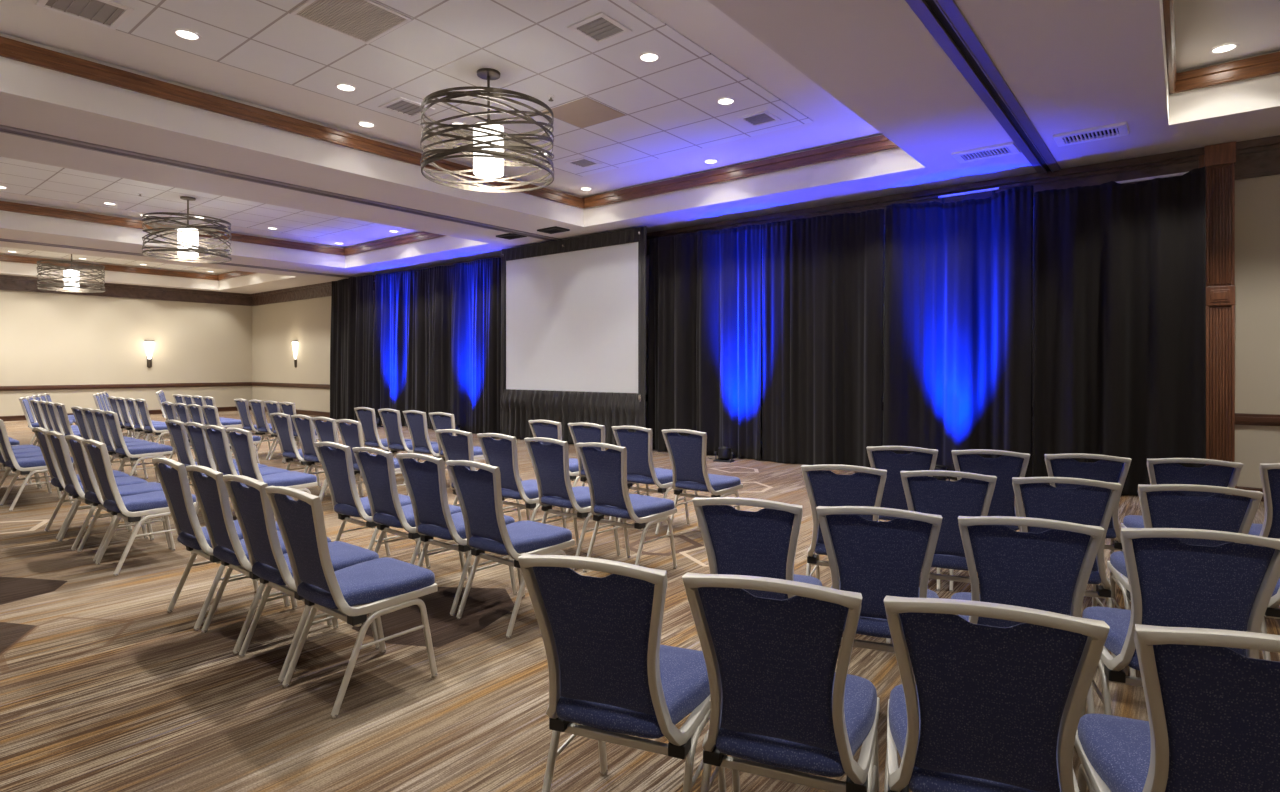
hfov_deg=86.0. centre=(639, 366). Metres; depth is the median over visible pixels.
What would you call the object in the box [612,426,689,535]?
banquet chair
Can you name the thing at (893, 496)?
banquet chair
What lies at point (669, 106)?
ceiling tiles
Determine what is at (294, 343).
wall sconce
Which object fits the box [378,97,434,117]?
air vent
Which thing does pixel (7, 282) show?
trim
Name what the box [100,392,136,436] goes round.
banquet chair
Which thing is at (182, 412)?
banquet chair
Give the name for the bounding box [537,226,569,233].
ceiling vent
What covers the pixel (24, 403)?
banquet chair
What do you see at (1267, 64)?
trim
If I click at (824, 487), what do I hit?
banquet chair
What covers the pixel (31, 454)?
banquet chair
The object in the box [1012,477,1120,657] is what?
banquet chair
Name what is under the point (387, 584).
banquet chair
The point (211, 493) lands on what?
banquet chair
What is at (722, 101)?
recessed light
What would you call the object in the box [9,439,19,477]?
banquet chair
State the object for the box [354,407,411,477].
banquet chair
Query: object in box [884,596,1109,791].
banquet chair
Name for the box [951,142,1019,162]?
ceiling vent
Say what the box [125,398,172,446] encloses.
banquet chair
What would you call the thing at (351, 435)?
banquet chair
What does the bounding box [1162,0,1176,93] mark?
trim
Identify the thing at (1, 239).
trim
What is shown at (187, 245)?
drum chandelier
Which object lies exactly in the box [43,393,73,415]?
banquet chair
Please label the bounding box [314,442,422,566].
banquet chair
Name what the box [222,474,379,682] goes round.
banquet chair
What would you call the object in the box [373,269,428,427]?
drape
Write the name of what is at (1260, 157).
trim
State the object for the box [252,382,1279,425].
trim
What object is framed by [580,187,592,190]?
recessed light
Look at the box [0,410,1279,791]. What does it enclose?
floor
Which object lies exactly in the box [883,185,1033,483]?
drape
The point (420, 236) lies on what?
trim
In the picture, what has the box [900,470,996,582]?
banquet chair
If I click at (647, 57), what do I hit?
recessed light
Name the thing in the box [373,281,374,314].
stand
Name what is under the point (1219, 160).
pilaster
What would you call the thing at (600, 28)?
air vent
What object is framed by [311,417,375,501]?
banquet chair
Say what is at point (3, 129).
trim
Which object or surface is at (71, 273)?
drum chandelier
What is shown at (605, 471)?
banquet chair
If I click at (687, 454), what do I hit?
banquet chair
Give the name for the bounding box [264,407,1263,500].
baseboard
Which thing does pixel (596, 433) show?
banquet chair
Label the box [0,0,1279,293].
ceiling
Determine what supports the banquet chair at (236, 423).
on the floor
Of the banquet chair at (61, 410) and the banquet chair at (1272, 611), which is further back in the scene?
the banquet chair at (61, 410)
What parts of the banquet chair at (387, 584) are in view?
leg, backrest, frame, leg, seat, leg, rail, leg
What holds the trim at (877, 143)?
attached to the ceiling
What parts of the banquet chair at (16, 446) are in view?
seat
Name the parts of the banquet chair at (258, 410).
backrest, frame, leg, seat, leg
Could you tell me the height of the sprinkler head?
0.052 m
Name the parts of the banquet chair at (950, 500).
backrest, frame, seat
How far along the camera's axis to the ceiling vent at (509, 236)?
13.22 m
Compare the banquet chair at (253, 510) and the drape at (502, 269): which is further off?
the drape at (502, 269)
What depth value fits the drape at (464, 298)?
15.71 m
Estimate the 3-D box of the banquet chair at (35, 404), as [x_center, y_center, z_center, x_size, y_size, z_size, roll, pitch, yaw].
[-9.626,1.016,11.354,0.480,0.969,0.640,0,0,39]
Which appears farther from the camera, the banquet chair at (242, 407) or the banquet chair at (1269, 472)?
the banquet chair at (242, 407)
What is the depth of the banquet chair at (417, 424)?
8.44 m
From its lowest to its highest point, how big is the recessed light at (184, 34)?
0.010 m
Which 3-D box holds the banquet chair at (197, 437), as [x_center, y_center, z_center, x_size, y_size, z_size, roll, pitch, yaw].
[-4.107,1.016,6.835,0.480,0.969,0.640,0,0,38]
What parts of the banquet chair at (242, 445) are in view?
backrest, seat, leg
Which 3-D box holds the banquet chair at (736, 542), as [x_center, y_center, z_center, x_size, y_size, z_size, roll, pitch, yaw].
[0.542,1.016,3.054,0.480,0.969,0.640,0,0,22]
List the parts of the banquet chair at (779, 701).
leg, leg, backrest, seat, leg, leg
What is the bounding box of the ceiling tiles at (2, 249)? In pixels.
[0,247,197,269]
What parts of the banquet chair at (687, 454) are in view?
leg, backrest, frame, seat, leg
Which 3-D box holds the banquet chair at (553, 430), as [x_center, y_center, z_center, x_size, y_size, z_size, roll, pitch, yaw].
[-0.775,1.016,7.126,0.480,0.969,0.640,0,0,39]
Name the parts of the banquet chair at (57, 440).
backrest, frame, leg, leg, seat, leg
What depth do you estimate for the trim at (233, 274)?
21.91 m
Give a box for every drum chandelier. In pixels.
[37,254,104,292]
[142,196,231,262]
[420,68,553,192]
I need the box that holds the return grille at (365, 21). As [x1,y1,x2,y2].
[290,0,411,43]
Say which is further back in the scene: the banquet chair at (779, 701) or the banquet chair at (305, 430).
the banquet chair at (305, 430)
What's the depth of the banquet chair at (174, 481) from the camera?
4.01 m
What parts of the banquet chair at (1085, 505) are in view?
backrest, frame, seat, leg, leg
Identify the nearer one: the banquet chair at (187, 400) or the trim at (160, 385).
the banquet chair at (187, 400)
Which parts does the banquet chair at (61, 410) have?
backrest, frame, seat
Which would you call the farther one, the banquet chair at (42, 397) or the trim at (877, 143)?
the banquet chair at (42, 397)
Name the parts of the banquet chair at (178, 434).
backrest, frame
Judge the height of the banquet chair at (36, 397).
0.969 m
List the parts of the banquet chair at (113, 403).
frame, backrest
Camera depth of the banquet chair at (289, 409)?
10.50 m
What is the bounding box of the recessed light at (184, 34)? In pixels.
[172,29,201,40]
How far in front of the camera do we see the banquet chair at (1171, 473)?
4.01 m
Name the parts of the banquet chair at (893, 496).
seat, frame, backrest, leg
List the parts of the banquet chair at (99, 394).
backrest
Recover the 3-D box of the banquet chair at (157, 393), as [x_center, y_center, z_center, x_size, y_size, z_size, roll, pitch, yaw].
[-9.990,1.016,14.727,0.640,0.969,0.480,0,0,-32]
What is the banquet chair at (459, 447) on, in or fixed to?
on the floor
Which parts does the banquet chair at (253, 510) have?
backrest, leg, frame, leg, seat, leg, leg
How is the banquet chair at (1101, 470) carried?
on the floor
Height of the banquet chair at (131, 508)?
0.969 m
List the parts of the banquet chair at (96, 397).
frame, backrest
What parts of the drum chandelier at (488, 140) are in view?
lamp shade, stem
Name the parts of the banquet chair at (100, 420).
backrest, frame, seat, leg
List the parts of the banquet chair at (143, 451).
backrest, leg, frame, leg, seat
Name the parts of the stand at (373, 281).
post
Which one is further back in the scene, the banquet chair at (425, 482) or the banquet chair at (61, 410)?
the banquet chair at (61, 410)
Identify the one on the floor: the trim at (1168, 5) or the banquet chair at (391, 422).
the banquet chair at (391, 422)
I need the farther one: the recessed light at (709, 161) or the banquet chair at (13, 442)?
the recessed light at (709, 161)
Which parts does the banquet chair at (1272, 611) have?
leg, frame, seat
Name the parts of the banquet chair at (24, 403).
frame, backrest, seat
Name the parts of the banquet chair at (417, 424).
backrest, frame, seat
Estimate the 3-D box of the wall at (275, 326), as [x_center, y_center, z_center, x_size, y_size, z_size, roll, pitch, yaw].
[-0.834,-0.850,13.960,32.700,4.700,0.100,0,0,39]
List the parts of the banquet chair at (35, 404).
frame, backrest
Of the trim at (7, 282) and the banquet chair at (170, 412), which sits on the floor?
the banquet chair at (170, 412)
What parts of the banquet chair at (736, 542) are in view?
backrest, seat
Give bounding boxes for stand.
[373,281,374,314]
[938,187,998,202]
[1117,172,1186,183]
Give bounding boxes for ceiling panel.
[542,97,624,127]
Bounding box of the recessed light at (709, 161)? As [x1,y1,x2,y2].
[703,159,718,163]
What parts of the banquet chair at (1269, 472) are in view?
seat, backrest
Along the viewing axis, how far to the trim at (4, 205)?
13.96 m
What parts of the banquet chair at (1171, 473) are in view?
seat, backrest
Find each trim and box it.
[0,36,583,208]
[0,125,562,240]
[0,201,343,255]
[0,238,351,277]
[0,255,217,279]
[0,275,251,305]
[0,382,251,390]
[218,271,254,279]
[250,135,1279,305]
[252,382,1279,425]
[343,232,445,255]
[583,135,897,208]
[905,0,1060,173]
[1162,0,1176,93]
[1169,52,1279,93]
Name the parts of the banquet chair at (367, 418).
backrest, frame, seat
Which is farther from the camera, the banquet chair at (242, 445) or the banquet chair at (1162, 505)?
the banquet chair at (242, 445)
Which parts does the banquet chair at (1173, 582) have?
leg, leg, seat, frame, backrest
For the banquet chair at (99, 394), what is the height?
0.969 m
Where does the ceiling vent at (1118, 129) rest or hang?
in the ceiling
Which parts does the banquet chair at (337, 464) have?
backrest, leg, frame, seat, leg, leg, leg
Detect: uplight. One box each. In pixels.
[376,417,382,426]
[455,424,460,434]
[708,447,734,462]
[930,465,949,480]
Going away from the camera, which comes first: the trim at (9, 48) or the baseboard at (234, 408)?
the trim at (9, 48)
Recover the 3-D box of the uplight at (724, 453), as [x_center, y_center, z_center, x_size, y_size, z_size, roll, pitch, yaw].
[1.278,1.381,11.042,0.509,0.237,0.383,0,0,24]
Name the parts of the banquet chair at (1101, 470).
backrest, seat, leg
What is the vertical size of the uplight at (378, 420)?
0.237 m
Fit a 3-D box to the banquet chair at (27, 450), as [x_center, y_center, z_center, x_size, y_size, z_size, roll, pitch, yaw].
[-7.404,1.016,8.119,0.480,0.969,0.640,0,0,37]
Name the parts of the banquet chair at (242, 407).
backrest, frame, seat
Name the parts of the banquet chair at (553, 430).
backrest, frame, leg, seat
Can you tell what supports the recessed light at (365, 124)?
in the ceiling
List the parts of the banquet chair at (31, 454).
leg, seat, leg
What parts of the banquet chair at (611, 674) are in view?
leg, backrest, leg, seat, leg, rail, leg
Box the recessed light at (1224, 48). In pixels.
[1209,43,1239,53]
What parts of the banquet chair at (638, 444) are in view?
backrest, frame, seat, leg, leg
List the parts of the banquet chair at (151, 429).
backrest, frame, seat, leg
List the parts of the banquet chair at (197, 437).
backrest, frame, seat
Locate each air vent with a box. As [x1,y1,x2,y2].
[36,0,133,29]
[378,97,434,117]
[565,157,601,168]
[567,12,631,44]
[737,110,780,126]
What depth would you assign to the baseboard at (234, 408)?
21.63 m
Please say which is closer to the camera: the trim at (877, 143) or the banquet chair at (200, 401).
the trim at (877, 143)
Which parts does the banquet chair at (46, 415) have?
backrest, frame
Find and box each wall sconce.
[144,340,154,367]
[292,341,297,367]
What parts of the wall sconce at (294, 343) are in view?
lamp shade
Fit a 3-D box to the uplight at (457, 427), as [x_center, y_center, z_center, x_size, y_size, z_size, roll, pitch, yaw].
[-4.189,1.381,15.398,0.509,0.237,0.383,0,0,24]
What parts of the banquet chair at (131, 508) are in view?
backrest, leg, leg, frame, seat, rail, leg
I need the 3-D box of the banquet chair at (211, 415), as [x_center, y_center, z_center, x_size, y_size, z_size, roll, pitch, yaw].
[-5.786,1.016,9.732,0.480,0.969,0.640,0,0,38]
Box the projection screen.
[491,226,646,444]
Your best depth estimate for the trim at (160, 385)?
20.99 m
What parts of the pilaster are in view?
casing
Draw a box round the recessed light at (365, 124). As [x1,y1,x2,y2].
[357,121,375,127]
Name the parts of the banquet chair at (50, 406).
backrest, frame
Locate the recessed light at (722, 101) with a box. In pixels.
[716,98,735,105]
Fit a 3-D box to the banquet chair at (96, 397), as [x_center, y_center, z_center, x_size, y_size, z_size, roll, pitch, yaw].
[-10.511,1.016,13.721,0.640,0.969,0.480,0,0,-32]
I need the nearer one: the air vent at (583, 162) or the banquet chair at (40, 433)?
the banquet chair at (40, 433)
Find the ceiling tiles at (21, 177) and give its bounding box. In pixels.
[0,157,379,238]
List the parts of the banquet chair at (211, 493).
backrest, leg, frame, leg, seat, leg, leg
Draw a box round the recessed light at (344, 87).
[335,83,356,91]
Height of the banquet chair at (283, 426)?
0.969 m
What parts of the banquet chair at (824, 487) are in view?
leg, leg, seat, frame, backrest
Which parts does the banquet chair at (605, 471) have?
leg, backrest, leg, frame, seat, leg, leg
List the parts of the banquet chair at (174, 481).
backrest, leg, frame, leg, seat, leg, leg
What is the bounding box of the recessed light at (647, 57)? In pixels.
[638,52,660,62]
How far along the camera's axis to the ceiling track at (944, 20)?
5.88 m
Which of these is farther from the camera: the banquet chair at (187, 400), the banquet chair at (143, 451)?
the banquet chair at (187, 400)
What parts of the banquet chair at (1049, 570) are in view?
seat, backrest, frame, leg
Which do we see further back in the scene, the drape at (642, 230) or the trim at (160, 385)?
the trim at (160, 385)
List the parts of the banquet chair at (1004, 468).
leg, backrest, frame, seat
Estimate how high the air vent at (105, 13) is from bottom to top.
0.014 m
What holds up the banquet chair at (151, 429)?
on the floor
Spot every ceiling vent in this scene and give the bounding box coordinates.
[496,233,526,239]
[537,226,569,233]
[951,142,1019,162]
[1053,122,1128,146]
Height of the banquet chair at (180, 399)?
0.969 m
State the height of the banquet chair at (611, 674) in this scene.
0.969 m
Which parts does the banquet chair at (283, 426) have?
backrest, frame, seat, leg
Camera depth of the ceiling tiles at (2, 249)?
19.41 m
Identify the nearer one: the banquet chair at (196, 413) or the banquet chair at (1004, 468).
the banquet chair at (1004, 468)
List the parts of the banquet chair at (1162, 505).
leg, seat, leg, frame, backrest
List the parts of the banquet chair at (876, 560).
backrest, frame, seat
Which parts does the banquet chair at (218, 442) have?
backrest, frame, seat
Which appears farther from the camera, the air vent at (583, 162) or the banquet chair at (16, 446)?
the air vent at (583, 162)
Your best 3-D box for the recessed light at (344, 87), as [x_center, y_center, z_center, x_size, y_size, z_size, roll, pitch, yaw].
[-3.222,-3.062,7.527,0.230,0.010,0.230,0,0,39]
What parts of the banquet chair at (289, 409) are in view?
backrest, frame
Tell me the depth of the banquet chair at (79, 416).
9.28 m
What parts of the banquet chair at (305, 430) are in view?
backrest, frame, seat, leg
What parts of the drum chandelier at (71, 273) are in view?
lamp shade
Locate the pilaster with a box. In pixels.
[1199,141,1235,495]
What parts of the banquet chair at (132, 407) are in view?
backrest, frame, seat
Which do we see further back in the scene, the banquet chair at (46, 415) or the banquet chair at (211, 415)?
the banquet chair at (46, 415)
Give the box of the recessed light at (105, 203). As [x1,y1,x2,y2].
[103,202,116,204]
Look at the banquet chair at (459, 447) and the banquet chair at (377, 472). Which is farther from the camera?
the banquet chair at (459, 447)
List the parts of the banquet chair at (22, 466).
backrest, leg, leg, frame, seat, leg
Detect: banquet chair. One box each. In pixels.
[0,419,73,511]
[0,445,39,487]
[0,448,51,490]
[0,448,51,502]
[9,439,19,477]
[19,397,66,444]
[26,396,72,446]
[30,400,77,429]
[33,395,75,424]
[33,427,128,539]
[38,394,76,424]
[39,401,78,442]
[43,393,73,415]
[45,402,79,449]
[46,431,147,550]
[54,403,111,464]
[65,435,170,562]
[71,406,134,474]
[82,408,145,474]
[82,439,196,575]
[92,409,158,481]
[93,394,132,437]
[97,393,135,437]
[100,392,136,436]
[103,411,172,482]
[104,391,139,433]
[107,396,153,439]
[115,397,162,443]
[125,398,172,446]
[135,399,175,451]
[152,458,289,630]
[156,392,178,435]
[162,402,191,458]
[165,420,235,509]
[173,394,193,425]
[173,403,195,461]
[182,395,222,421]
[184,422,267,513]
[186,465,332,654]
[187,404,238,461]
[192,396,233,431]
[201,405,260,463]
[202,425,289,519]
[203,396,242,431]
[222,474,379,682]
[225,428,317,493]
[234,399,281,453]
[249,400,297,459]
[264,401,299,462]
[265,486,436,718]
[270,413,323,487]
[279,402,318,465]
[291,415,360,496]
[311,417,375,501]
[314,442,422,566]
[335,419,408,495]
[352,447,466,579]
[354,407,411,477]
[378,409,437,485]
[396,453,516,616]
[403,410,446,467]
[429,412,484,470]
[436,429,521,520]
[446,460,574,638]
[477,433,566,553]
[518,554,725,791]
[524,437,619,569]
[528,420,580,516]
[568,423,639,520]
[576,442,676,572]
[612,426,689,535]
[662,429,742,536]
[682,573,879,791]
[692,497,821,599]
[801,464,890,643]
[816,506,941,671]
[866,446,941,591]
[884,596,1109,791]
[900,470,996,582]
[949,449,1029,592]
[951,516,1103,713]
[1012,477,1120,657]
[1045,453,1131,580]
[1074,624,1279,791]
[1080,527,1279,790]
[1107,484,1262,676]
[1121,458,1242,527]
[1248,463,1279,546]
[1260,577,1279,659]
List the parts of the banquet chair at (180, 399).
backrest, frame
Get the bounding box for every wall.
[0,290,251,415]
[252,174,1279,487]
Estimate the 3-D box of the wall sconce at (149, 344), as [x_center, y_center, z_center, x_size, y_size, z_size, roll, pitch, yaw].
[-15.425,-0.407,21.620,0.128,0.855,0.284,0,0,39]
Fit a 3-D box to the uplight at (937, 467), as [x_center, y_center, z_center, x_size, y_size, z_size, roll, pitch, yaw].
[3.813,1.381,9.024,0.509,0.237,0.383,0,0,24]
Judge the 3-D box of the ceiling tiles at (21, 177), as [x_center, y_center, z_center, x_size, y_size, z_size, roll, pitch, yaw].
[-8.181,-3.073,12.583,3.967,0.012,6.650,0,0,39]
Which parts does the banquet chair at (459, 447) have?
backrest, frame, leg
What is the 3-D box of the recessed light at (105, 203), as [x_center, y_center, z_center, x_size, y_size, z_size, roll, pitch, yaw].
[-9.949,-3.062,12.885,0.230,0.010,0.230,0,0,39]
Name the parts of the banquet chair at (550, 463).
leg, backrest, frame, seat, leg, leg, leg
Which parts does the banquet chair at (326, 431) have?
leg, frame, backrest, leg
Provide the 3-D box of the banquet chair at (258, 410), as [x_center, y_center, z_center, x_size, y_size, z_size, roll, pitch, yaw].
[-6.073,1.016,11.398,0.480,0.969,0.640,0,0,38]
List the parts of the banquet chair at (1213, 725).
leg, rail, seat, backrest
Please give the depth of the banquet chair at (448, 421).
8.14 m
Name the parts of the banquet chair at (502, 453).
backrest, frame, seat, leg, leg, leg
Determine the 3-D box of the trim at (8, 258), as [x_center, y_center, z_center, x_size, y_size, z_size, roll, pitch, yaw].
[-14.503,-2.945,17.625,5.450,0.170,8.700,0,0,39]
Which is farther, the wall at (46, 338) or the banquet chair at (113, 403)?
the wall at (46, 338)
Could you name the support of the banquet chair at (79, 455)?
on the floor
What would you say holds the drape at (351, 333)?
on the floor
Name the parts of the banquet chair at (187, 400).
backrest, frame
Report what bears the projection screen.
on the floor
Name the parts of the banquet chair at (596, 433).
backrest, frame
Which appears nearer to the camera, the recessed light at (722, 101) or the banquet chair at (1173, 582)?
the banquet chair at (1173, 582)
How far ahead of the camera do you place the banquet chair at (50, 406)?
10.48 m
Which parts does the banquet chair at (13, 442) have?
seat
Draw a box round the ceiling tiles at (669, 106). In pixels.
[109,0,812,175]
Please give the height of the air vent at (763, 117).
0.014 m
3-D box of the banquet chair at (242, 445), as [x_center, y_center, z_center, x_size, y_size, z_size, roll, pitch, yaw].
[-3.317,1.016,6.197,0.480,0.969,0.640,0,0,38]
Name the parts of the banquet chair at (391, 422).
backrest, frame, seat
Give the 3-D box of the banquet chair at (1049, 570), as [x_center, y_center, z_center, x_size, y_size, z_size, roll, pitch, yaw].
[1.480,1.016,2.695,0.480,0.969,0.640,0,0,22]
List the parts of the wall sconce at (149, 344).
lamp shade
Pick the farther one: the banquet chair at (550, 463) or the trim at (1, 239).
the trim at (1, 239)
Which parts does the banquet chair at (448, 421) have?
backrest, seat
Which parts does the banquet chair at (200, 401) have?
backrest, frame, seat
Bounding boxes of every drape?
[330,275,372,420]
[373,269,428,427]
[428,257,503,433]
[500,261,503,433]
[639,226,646,430]
[648,225,761,460]
[762,209,883,467]
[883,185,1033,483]
[1032,167,1205,495]
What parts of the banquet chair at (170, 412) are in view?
backrest, frame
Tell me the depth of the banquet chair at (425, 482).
4.25 m
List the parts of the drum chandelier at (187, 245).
stem, lamp shade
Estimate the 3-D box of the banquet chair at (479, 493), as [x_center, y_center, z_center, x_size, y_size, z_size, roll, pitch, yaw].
[-0.767,1.016,4.108,0.480,0.969,0.640,0,0,39]
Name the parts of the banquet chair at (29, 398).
frame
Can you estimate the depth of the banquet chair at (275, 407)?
10.91 m
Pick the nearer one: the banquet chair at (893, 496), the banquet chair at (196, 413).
the banquet chair at (893, 496)
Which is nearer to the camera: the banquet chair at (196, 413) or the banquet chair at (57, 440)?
the banquet chair at (57, 440)
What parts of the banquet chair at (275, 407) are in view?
backrest, frame, leg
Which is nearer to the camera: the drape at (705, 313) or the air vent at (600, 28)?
the air vent at (600, 28)
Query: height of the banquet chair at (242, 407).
0.969 m
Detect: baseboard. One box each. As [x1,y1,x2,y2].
[0,406,251,420]
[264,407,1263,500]
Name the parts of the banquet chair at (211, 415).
backrest, frame, seat, leg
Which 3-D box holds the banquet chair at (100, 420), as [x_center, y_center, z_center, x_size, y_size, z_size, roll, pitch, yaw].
[-6.615,1.016,8.845,0.480,0.969,0.640,0,0,38]
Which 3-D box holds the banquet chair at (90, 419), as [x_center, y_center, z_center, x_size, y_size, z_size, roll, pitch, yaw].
[-6.996,1.016,9.162,0.480,0.969,0.640,0,0,39]
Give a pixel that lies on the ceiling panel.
(584, 112)
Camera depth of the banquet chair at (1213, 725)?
1.44 m
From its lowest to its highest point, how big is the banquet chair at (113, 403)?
0.969 m
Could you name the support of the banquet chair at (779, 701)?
on the floor
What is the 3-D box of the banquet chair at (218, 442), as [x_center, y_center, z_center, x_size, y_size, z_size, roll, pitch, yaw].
[-3.716,1.016,6.506,0.480,0.969,0.640,0,0,38]
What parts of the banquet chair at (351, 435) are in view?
backrest, frame, seat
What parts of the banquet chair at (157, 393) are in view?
frame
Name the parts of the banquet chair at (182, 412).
backrest, frame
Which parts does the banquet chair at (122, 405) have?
backrest, frame, seat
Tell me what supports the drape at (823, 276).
on the floor
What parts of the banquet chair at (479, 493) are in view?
leg, backrest, frame, seat, leg, leg, leg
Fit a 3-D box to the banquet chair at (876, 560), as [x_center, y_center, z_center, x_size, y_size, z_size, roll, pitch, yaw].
[1.010,1.016,2.875,0.480,0.969,0.640,0,0,22]
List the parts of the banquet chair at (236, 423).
backrest, seat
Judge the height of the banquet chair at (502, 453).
0.969 m
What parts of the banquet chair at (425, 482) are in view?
leg, backrest, frame, leg, seat, leg, leg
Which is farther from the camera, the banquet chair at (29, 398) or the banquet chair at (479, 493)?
the banquet chair at (29, 398)
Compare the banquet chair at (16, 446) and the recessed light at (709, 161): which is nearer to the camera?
the banquet chair at (16, 446)
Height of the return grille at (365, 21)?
0.014 m
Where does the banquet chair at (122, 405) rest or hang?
on the floor
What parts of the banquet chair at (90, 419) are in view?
backrest, frame, seat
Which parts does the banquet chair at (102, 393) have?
backrest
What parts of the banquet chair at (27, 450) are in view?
seat, leg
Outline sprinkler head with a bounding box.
[547,95,554,100]
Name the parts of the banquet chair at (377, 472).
backrest, leg, frame, leg, seat, leg, leg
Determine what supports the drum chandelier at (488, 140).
hanging from the ceiling tiles at (669, 106)
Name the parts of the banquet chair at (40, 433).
backrest, frame, leg, leg, seat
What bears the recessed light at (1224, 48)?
in the ceiling
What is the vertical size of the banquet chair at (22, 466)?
0.969 m
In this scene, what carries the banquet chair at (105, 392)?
on the floor
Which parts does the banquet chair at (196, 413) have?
backrest, frame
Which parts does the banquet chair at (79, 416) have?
backrest, frame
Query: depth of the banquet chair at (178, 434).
6.92 m
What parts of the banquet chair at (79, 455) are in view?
backrest, frame, leg, leg, seat, leg, leg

